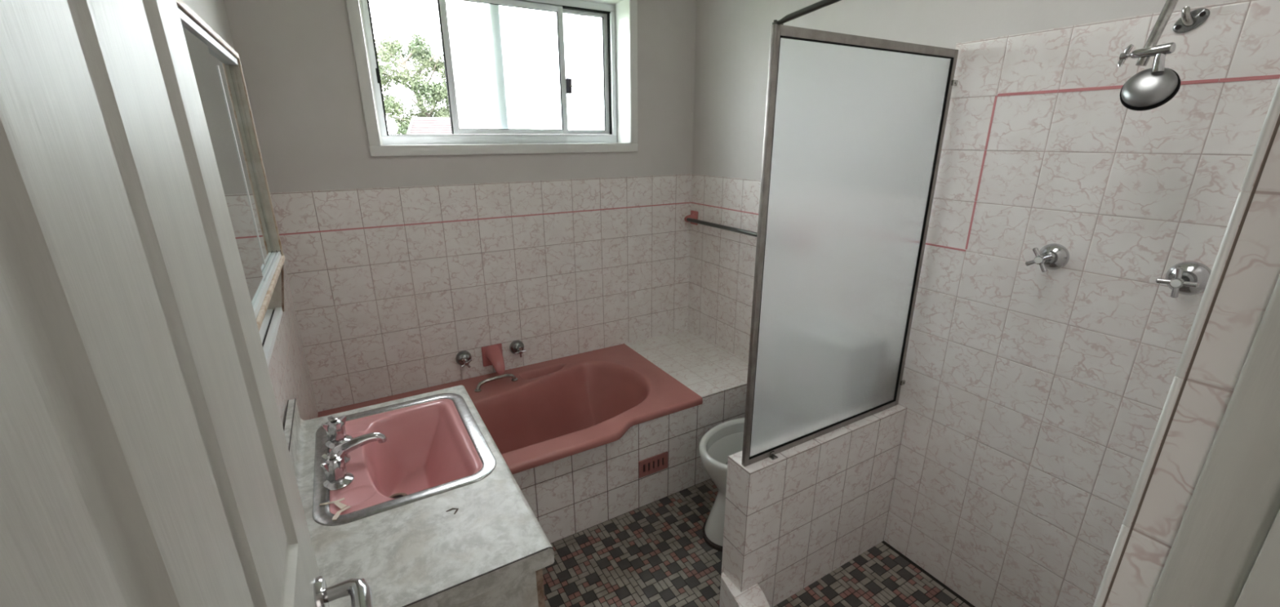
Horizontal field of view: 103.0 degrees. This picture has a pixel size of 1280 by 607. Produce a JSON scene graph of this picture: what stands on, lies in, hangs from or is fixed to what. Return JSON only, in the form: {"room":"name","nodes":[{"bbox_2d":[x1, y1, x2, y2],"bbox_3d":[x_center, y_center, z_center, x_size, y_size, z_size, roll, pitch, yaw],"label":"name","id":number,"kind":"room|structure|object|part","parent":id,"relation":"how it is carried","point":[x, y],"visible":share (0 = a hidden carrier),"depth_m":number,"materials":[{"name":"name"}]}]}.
{"room":"bathroom","nodes":[
{"label":"bathroom","id":0,"kind":"room"},
{"bbox_2d":[182,0,235,50],"bbox_3d":[-0.794,0.056,0.884,0.100,2.420,2.400,-10,21,-29],"label":"wall","id":1,"kind":"structure","parent":0,"point":[213,12],"depth_m":1.45,"materials":[{"name":"paint"}]},
{"bbox_2d":[175,0,284,367],"bbox_3d":[-0.761,-0.172,0.940,0.070,0.625,0.779,-10,21,-29],"label":"upper cabinet","id":2,"kind":"object","parent":1,"relation":"attached to","point":[216,66],"visible":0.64,"depth_m":1.02,"materials":[{"name":"white wood"}]},
{"bbox_2d":[181,22,263,306],"bbox_3d":[-0.658,-0.192,0.793,0.002,0.445,0.425,-10,21,-29],"label":"mirror","id":3,"kind":"object","parent":2,"relation":"on","point":[197,39],"depth_m":0.88,"materials":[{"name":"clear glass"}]},
{"bbox_2d":[208,47,274,275],"bbox_3d":[-0.841,-0.284,1.080,0.002,0.445,0.390,-10,21,-29],"label":"mirror","id":4,"kind":"object","parent":2,"relation":"on","point":[224,74],"depth_m":1.10,"materials":[{"name":"clear glass"}]},
{"bbox_3d":[-0.828,-0.276,1.062,0.001,0.402,0.007,-10,21,-29],"label":"finger pull","id":5,"kind":"part","parent":2,"relation":"part of","materials":[{"name":"white"}]},
{"bbox_2d":[258,306,282,367],"bbox_3d":[-0.773,0.121,1.026,0.040,0.015,0.778,-10,21,-29],"label":"shelf","id":6,"kind":"object","parent":2,"relation":"attached to","point":[269,326],"depth_m":1.19,"materials":[{"name":"white wood"}]},
{"bbox_2d":[267,262,317,426],"bbox_3d":[-0.795,0.532,1.155,0.006,1.349,2.194,-10,21,-29],"label":"wall tiles","id":7,"kind":"structure","parent":1,"relation":"attached to","point":[288,370],"depth_m":1.69,"materials":[{"name":"white tile"}]},
{"bbox_2d":[223,0,696,192],"bbox_3d":[-0.587,-0.446,2.430,2.095,2.420,0.200,-10,21,-29],"label":"wall","id":8,"kind":"structure","parent":0,"point":[297,59],"depth_m":1.93,"materials":[{"name":"paint"}]},
{"bbox_2d":[270,173,691,411],"bbox_3d":[-0.534,-0.100,2.449,1.895,0.949,0.006,-10,21,-29],"label":"wall tiles","id":9,"kind":"structure","parent":8,"relation":"attached to","point":[381,312],"depth_m":2.31,"materials":[{"name":"white tile"}]},
{"bbox_2d":[455,350,471,368],"bbox_3d":[-0.808,0.262,2.350,0.071,0.071,0.072,-10,21,-29],"label":"tap","id":10,"kind":"object","parent":9,"relation":"attached to","point":[463,357],"visible":1,"depth_m":2.35,"materials":[{"name":"silver metal"}]},
{"bbox_3d":[-0.793,0.274,2.328,0.050,0.050,0.014,-10,21,-29],"label":"handle","id":11,"kind":"part","parent":10,"relation":"part of","materials":[{"name":"silver metal"}]},
{"bbox_2d":[481,342,505,373],"bbox_3d":[-0.682,0.263,2.403,0.097,0.107,0.113,-10,21,-29],"label":"spout","id":12,"kind":"object","parent":9,"relation":"attached to","point":[492,354],"visible":1,"depth_m":2.40,"materials":[{"name":"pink ceramic"}]},
{"bbox_3d":[-0.708,0.247,2.445,0.097,0.101,0.010,-10,21,-29],"label":"plate","id":13,"kind":"part","parent":12,"relation":"part of","materials":[{"name":"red ceramic"}]},
{"bbox_2d":[509,339,525,357],"bbox_3d":[-0.589,0.222,2.471,0.071,0.071,0.072,-10,21,-29],"label":"tap","id":14,"kind":"object","parent":9,"relation":"attached to","point":[516,347],"visible":1,"depth_m":2.47,"materials":[{"name":"silver metal"}]},
{"bbox_3d":[-0.574,0.234,2.449,0.054,0.054,0.014,-10,21,-29],"label":"handle","id":15,"kind":"part","parent":14,"relation":"part of","materials":[{"name":"silver metal"}]},
{"bbox_2d":[279,201,690,235],"bbox_3d":[-0.539,-0.405,2.347,1.884,0.006,0.008,-10,21,-29],"label":"trim","id":16,"kind":"structure","parent":8,"relation":"attached to","point":[689,202],"depth_m":2.22,"materials":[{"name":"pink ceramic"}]},
{"bbox_2d":[345,0,637,156],"bbox_3d":[-0.580,-1.029,2.234,1.194,0.712,0.216,-10,21,-29],"label":"window","id":17,"kind":"structure","parent":8,"relation":"in","point":[522,76],"depth_m":2.31,"materials":[{"name":"white glass"}]},
{"bbox_3d":[-0.587,-1.046,2.277,0.537,0.549,0.022,-10,21,-29],"label":"sliding sash","id":18,"kind":"part","parent":17,"relation":"part of","materials":[{"name":"white metal"}]},
{"bbox_3d":[-0.588,-1.045,2.276,0.495,0.513,0.005,-10,21,-29],"label":"frosted pane","id":19,"kind":"part","parent":17,"relation":"part of","materials":[{"name":"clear glass"}]},
{"bbox_3d":[-0.398,-1.092,2.413,0.512,0.521,0.005,-10,21,-29],"label":"frosted pane","id":20,"kind":"part","parent":17,"relation":"part of","materials":[{"name":"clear glass"}]},
{"bbox_3d":[-0.407,-1.090,2.409,0.570,0.549,0.022,-10,21,-29],"label":"fixed sash","id":21,"kind":"part","parent":17,"relation":"part of","materials":[{"name":"white metal"}]},
{"bbox_2d":[512,404,701,542],"bbox_3d":[-0.364,0.748,1.968,1.461,0.432,0.017,-10,21,-29],"label":"wall","id":22,"kind":"structure","parent":0,"point":[572,494],"depth_m":2.10,"materials":[{"name":"tile"}]},
{"bbox_2d":[638,451,667,477],"bbox_3d":[0.058,0.694,2.195,0.145,0.080,0.007,-10,21,-29],"label":"air vent","id":23,"kind":"object","parent":22,"relation":"in","point":[649,465],"visible":1,"depth_m":2.19,"materials":[{"name":"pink ceramic"}]},
{"bbox_2d":[542,478,975,606],"bbox_3d":[0.062,1.068,1.759,2.095,0.050,2.360,-10,21,-29],"label":"floor","id":24,"kind":"structure","parent":0,"point":[656,553],"depth_m":1.89,"materials":[{"name":"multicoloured tile"}]},
{"bbox_2d":[452,568,545,606],"bbox_3d":[-0.545,0.810,1.302,0.476,0.727,0.690,-10,21,-29],"label":"vanity cabinet","id":25,"kind":"object","parent":24,"relation":"on","point":[526,590],"visible":0.06,"depth_m":0.99,"materials":[{"name":"laminate"}]},
{"bbox_2d":[283,384,554,606],"bbox_3d":[-0.576,0.394,1.218,0.471,0.116,0.804,-10,21,-29],"label":"countertop","id":26,"kind":"structure","parent":25,"relation":"on","point":[451,548],"depth_m":1.02,"materials":[{"name":"laminate"}]},
{"bbox_2d":[312,392,496,525],"bbox_3d":[-0.623,0.453,1.359,0.392,0.175,0.498,-10,21,-29],"label":"basin","id":27,"kind":"object","parent":26,"relation":"in","point":[434,444],"visible":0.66,"depth_m":1.41,"materials":[{"name":"pink ceramic"}]},
{"bbox_2d":[319,497,351,519],"bbox_3d":[-0.657,0.444,1.107,0.080,0.006,0.047,14,23,38],"label":"tape","id":28,"kind":"object","parent":27,"relation":"on","point":[341,505],"visible":1,"depth_m":1.11,"materials":[{"name":"beige"}]},
{"bbox_2d":[321,414,352,448],"bbox_3d":[-0.802,0.335,1.344,0.067,0.074,0.067,-10,21,-29],"label":"tap","id":29,"kind":"object","parent":27,"relation":"on","point":[335,428],"visible":0.92,"depth_m":1.33,"materials":[{"name":"silver metal"}]},
{"bbox_3d":[-0.802,0.333,1.343,0.047,0.059,0.047,-2,18,-5],"label":"handle","id":30,"kind":"part","parent":29,"relation":"part of","materials":[{"name":"silver metal"}]},
{"bbox_2d":[320,449,354,490],"bbox_3d":[-0.711,0.386,1.188,0.067,0.074,0.067,-10,21,-29],"label":"tap","id":31,"kind":"object","parent":27,"relation":"on","point":[334,466],"visible":1,"depth_m":1.18,"materials":[{"name":"silver metal"}]},
{"bbox_3d":[-0.711,0.383,1.187,0.048,0.059,0.048,-10,21,-29],"label":"handle","id":32,"kind":"part","parent":31,"relation":"part of","materials":[{"name":"silver metal"}]},
{"bbox_2d":[328,431,386,463],"bbox_3d":[-0.715,0.362,1.289,0.136,0.055,0.049,-10,21,-29],"label":"spout","id":33,"kind":"object","parent":27,"relation":"attached to","point":[350,445],"visible":0.7,"depth_m":1.28,"materials":[{"name":"silver metal"}]},
{"bbox_3d":[-0.284,0.775,1.245,0.015,0.606,0.336,-10,21,-29],"label":"cabinet door","id":34,"kind":"part","parent":25,"relation":"part of","materials":[{"name":"brown wood"}]},
{"bbox_2d":[317,343,702,474],"bbox_3d":[-0.520,0.583,2.197,1.458,0.390,0.781,-10,21,-29],"label":"bathtub","id":35,"kind":"object","parent":24,"relation":"on","point":[540,413],"visible":0.48,"depth_m":2.38,"materials":[{"name":"pink ceramic"}]},
{"bbox_3d":[-0.660,0.358,2.341,0.206,0.049,0.030,-13,22,-35],"label":"grab handle","id":36,"kind":"part","parent":35,"relation":"part of","materials":[{"name":"silver metal"}]},
{"bbox_2d":[624,328,748,483],"bbox_3d":[0.277,0.497,2.702,0.428,0.452,0.711,-10,21,-29],"label":"wall","id":37,"kind":"structure","parent":24,"relation":"on","point":[715,373],"depth_m":2.49,"materials":[{"name":"tile"}]},
{"bbox_2d":[698,417,744,551],"bbox_3d":[0.521,0.513,2.038,0.638,0.830,0.440,-10,21,-29],"label":"toilet","id":38,"kind":"object","parent":24,"relation":"on","point":[724,439],"visible":0.24,"depth_m":2.02,"materials":[{"name":"white ceramic"}]},
{"bbox_3d":[0.427,0.625,2.017,0.365,0.160,0.288,-10,21,-29],"label":"bowl","id":39,"kind":"part","parent":38,"relation":"part of","materials":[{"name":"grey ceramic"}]},
{"bbox_2d":[719,571,769,606],"bbox_3d":[0.416,1.115,1.287,0.111,0.150,0.971,-4,18,-11],"label":"shower curb","id":40,"kind":"object","parent":24,"relation":"on","point":[731,595],"visible":1,"depth_m":1.63,"materials":[{"name":"tile"}]},
{"bbox_2d":[719,403,906,606],"bbox_3d":[0.624,0.710,1.807,0.753,0.598,0.100,-10,21,-29],"label":"wall","id":41,"kind":"structure","parent":0,"point":[792,519],"depth_m":1.72,"materials":[{"name":"tile"}]},
{"bbox_2d":[741,23,958,466],"bbox_3d":[0.634,-0.132,1.516,0.747,1.180,0.032,-10,21,-29],"label":"screen","id":42,"kind":"object","parent":41,"relation":"on","point":[855,126],"visible":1,"depth_m":1.47,"materials":[{"name":"glass"}]},
{"bbox_3d":[0.314,-0.076,1.348,0.017,1.180,0.014,-10,21,-29],"label":"frame rail","id":43,"kind":"part","parent":42,"relation":"part of","materials":[{"name":"metal"}]},
{"bbox_2d":[772,0,841,25],"bbox_3d":[0.546,-0.577,0.808,0.044,0.108,0.871,-11,21,-29],"label":"rail","id":44,"kind":"object","parent":42,"relation":"attached to","point":[823,3],"visible":1,"depth_m":1.09,"materials":[{"name":"grey metal"}]},
{"bbox_3d":[0.316,-0.643,1.167,0.024,0.010,0.012,-10,21,-29],"label":"plate","id":45,"kind":"part","parent":44,"relation":"part of","materials":[{"name":"grey metal"}]},
{"bbox_3d":[0.627,0.419,1.700,0.704,0.019,0.014,-10,21,-29],"label":"frame rail","id":46,"kind":"part","parent":42,"relation":"part of","materials":[{"name":"metal"}]},
{"bbox_3d":[0.623,-0.684,1.342,0.704,0.022,0.014,-10,21,-29],"label":"frame rail","id":47,"kind":"part","parent":42,"relation":"part of","materials":[{"name":"metal"}]},
{"bbox_3d":[0.936,-0.191,1.693,0.017,1.180,0.014,-10,21,-29],"label":"frame rail","id":48,"kind":"part","parent":42,"relation":"part of","materials":[{"name":"metal"}]},
{"bbox_2d":[692,0,1239,180],"bbox_3d":[0.929,-0.260,1.838,0.100,2.420,2.400,-10,21,-29],"label":"wall","id":49,"kind":"structure","parent":0,"point":[733,37],"depth_m":2.12,"materials":[{"name":"paint"}]},
{"bbox_2d":[687,173,760,360],"bbox_3d":[0.618,0.117,2.415,0.006,1.349,1.325,-10,21,-29],"label":"wall tiles","id":50,"kind":"structure","parent":49,"relation":"attached to","point":[722,262],"depth_m":2.64,"materials":[{"name":"white tile"}]},
{"bbox_2d":[684,209,757,236],"bbox_3d":[0.465,-0.365,2.463,0.060,0.074,0.816,-10,21,-29],"label":"towel rail","id":51,"kind":"object","parent":50,"relation":"attached to","point":[692,218],"visible":0.52,"depth_m":2.57,"materials":[{"name":"silver metal"}]},
{"bbox_3d":[0.448,-0.357,2.456,0.020,0.020,0.743,-10,21,-29],"label":"rail","id":52,"kind":"part","parent":51,"relation":"part of","materials":[{"name":"grey metal"}]},
{"bbox_2d":[690,74,1279,251],"bbox_3d":[0.833,-0.478,1.827,0.008,0.457,2.204,-10,21,-29],"label":"trim","id":53,"kind":"structure","parent":49,"relation":"attached to","point":[1266,77],"depth_m":1.35,"materials":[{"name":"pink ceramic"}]},
{"bbox_2d":[884,0,1279,606],"bbox_3d":[1.171,0.195,1.441,0.006,1.799,0.874,-10,21,-29],"label":"wall tiles","id":54,"kind":"structure","parent":49,"relation":"attached to","point":[1034,399],"depth_m":1.41,"materials":[{"name":"white tile"}]},
{"bbox_2d":[1025,243,1069,271],"bbox_3d":[1.095,-0.121,1.375,0.088,0.072,0.072,-10,21,-29],"label":"tap","id":55,"kind":"object","parent":54,"relation":"attached to","point":[1052,255],"visible":1,"depth_m":1.37,"materials":[{"name":"silver metal"}]},
{"bbox_3d":[1.066,-0.116,1.359,0.014,0.062,0.062,-10,21,-29],"label":"cross handle","id":56,"kind":"part","parent":55,"relation":"part of","materials":[{"name":"silver metal"}]},
{"bbox_2d":[1155,261,1211,297],"bbox_3d":[1.230,-0.051,1.155,0.088,0.078,0.078,-10,21,-29],"label":"tap","id":57,"kind":"object","parent":54,"relation":"attached to","point":[1185,277],"visible":0.97,"depth_m":1.15,"materials":[{"name":"silver metal"}]},
{"bbox_3d":[1.200,-0.046,1.139,0.014,0.068,0.068,-10,21,-29],"label":"cross handle","id":58,"kind":"part","parent":57,"relation":"part of","materials":[{"name":"silver metal"}]},
{"bbox_2d":[1172,6,1209,33],"bbox_3d":[1.185,-0.614,1.101,0.038,0.047,0.053,-10,21,-29],"label":"hook","id":59,"kind":"object","parent":54,"relation":"attached to","point":[1189,20],"visible":1,"depth_m":1.10,"materials":[{"name":"silver metal"}]},
{"bbox_2d":[1117,0,1181,111],"bbox_3d":[1.129,-0.648,1.002,0.240,0.506,0.096,-3,18,-9],"label":"rose","id":60,"kind":"object","parent":49,"relation":"attached to","point":[1151,88],"visible":1,"depth_m":1.03,"materials":[{"name":"silver metal"}]},
{"bbox_3d":[1.134,-0.679,0.989,0.217,0.400,0.058,-4,18,-11],"label":"arm","id":61,"kind":"part","parent":60,"relation":"part of","materials":[{"name":"silver metal"}]},
{"bbox_3d":[0.614,0.186,0.469,3.195,2.420,0.150,-10,21,-29],"label":"wall","id":62,"kind":"structure","parent":0,"visible":0},
{"bbox_2d":[0,0,373,606],"bbox_3d":[-0.288,0.398,0.448,0.101,2.024,0.688,-10,21,-29],"label":"door","id":63,"kind":"structure","parent":62,"relation":"in","point":[145,460],"depth_m":0.28,"materials":[{"name":"paint"}]},
{"bbox_3d":[-0.438,0.404,0.701,0.010,0.054,0.054,-10,21,-29],"label":"handle","id":64,"kind":"part","parent":63,"relation":"part of","materials":[{"name":"silver metal"}]},
{"bbox_3d":[-0.385,0.414,0.674,0.056,0.029,0.122,-10,21,-29],"label":"lever","id":65,"kind":"part","parent":63,"relation":"part of","materials":[{"name":"silver metal"}]},
{"bbox_2d":[1093,77,1279,606],"bbox_3d":[0.918,0.398,0.818,1.090,1.799,0.005,-10,21,-29],"label":"trim","id":66,"kind":"structure","parent":62,"relation":"attached to","point":[1250,192],"depth_m":0.41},
{"bbox_2d":[1102,114,1279,606],"bbox_3d":[0.453,0.484,0.557,0.009,1.800,0.003,-10,21,-29],"label":"grout seam","id":67,"kind":"structure","parent":66,"relation":"attached to","point":[1276,128],"depth_m":0.41,"materials":[{"name":"brown"}]},
{"bbox_2d":[1105,124,1279,606],"bbox_3d":[0.461,0.488,0.545,0.012,1.800,0.027,-10,21,-29],"label":"wall tiles","id":68,"kind":"structure","parent":62,"relation":"attached to","point":[1252,273],"depth_m":0.41,"materials":[{"name":"white tile"}]},
{"bbox_2d":[1147,275,1279,606],"bbox_3d":[0.169,0.444,0.264,0.772,2.060,0.125,-10,21,-29],"label":"door frame","id":69,"kind":"structure","parent":62,"relation":"attached to","point":[1224,551],"depth_m":0.40,"materials":[{"name":"paint"}]},
{"label":"outside","id":70,"kind":"structure","parent":0,"visible":0},
{"bbox_3d":[-14.971,-6.408,28.427,120.000,0.200,59.400,-10,21,-29],"label":"ground","id":71,"kind":"structure","parent":70,"visible":0},
{"bbox_2d":[374,22,449,133],"bbox_3d":[-5.022,-3.857,11.888,3.774,5.123,2.317,-10,21,-29],"label":"tree","id":72,"kind":"object","parent":71,"relation":"on","point":[435,93],"visible":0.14,"depth_m":11.07,"materials":[{"name":"green plant"}]},
{"bbox_2d":[406,116,451,133],"bbox_3d":[-2.819,-2.499,11.148,4.164,2.955,1.927,-10,21,-29],"label":"house","id":73,"kind":"structure","parent":71,"relation":"on","point":[418,125],"depth_m":9.88,"materials":[{"name":"beige"}]}
]}

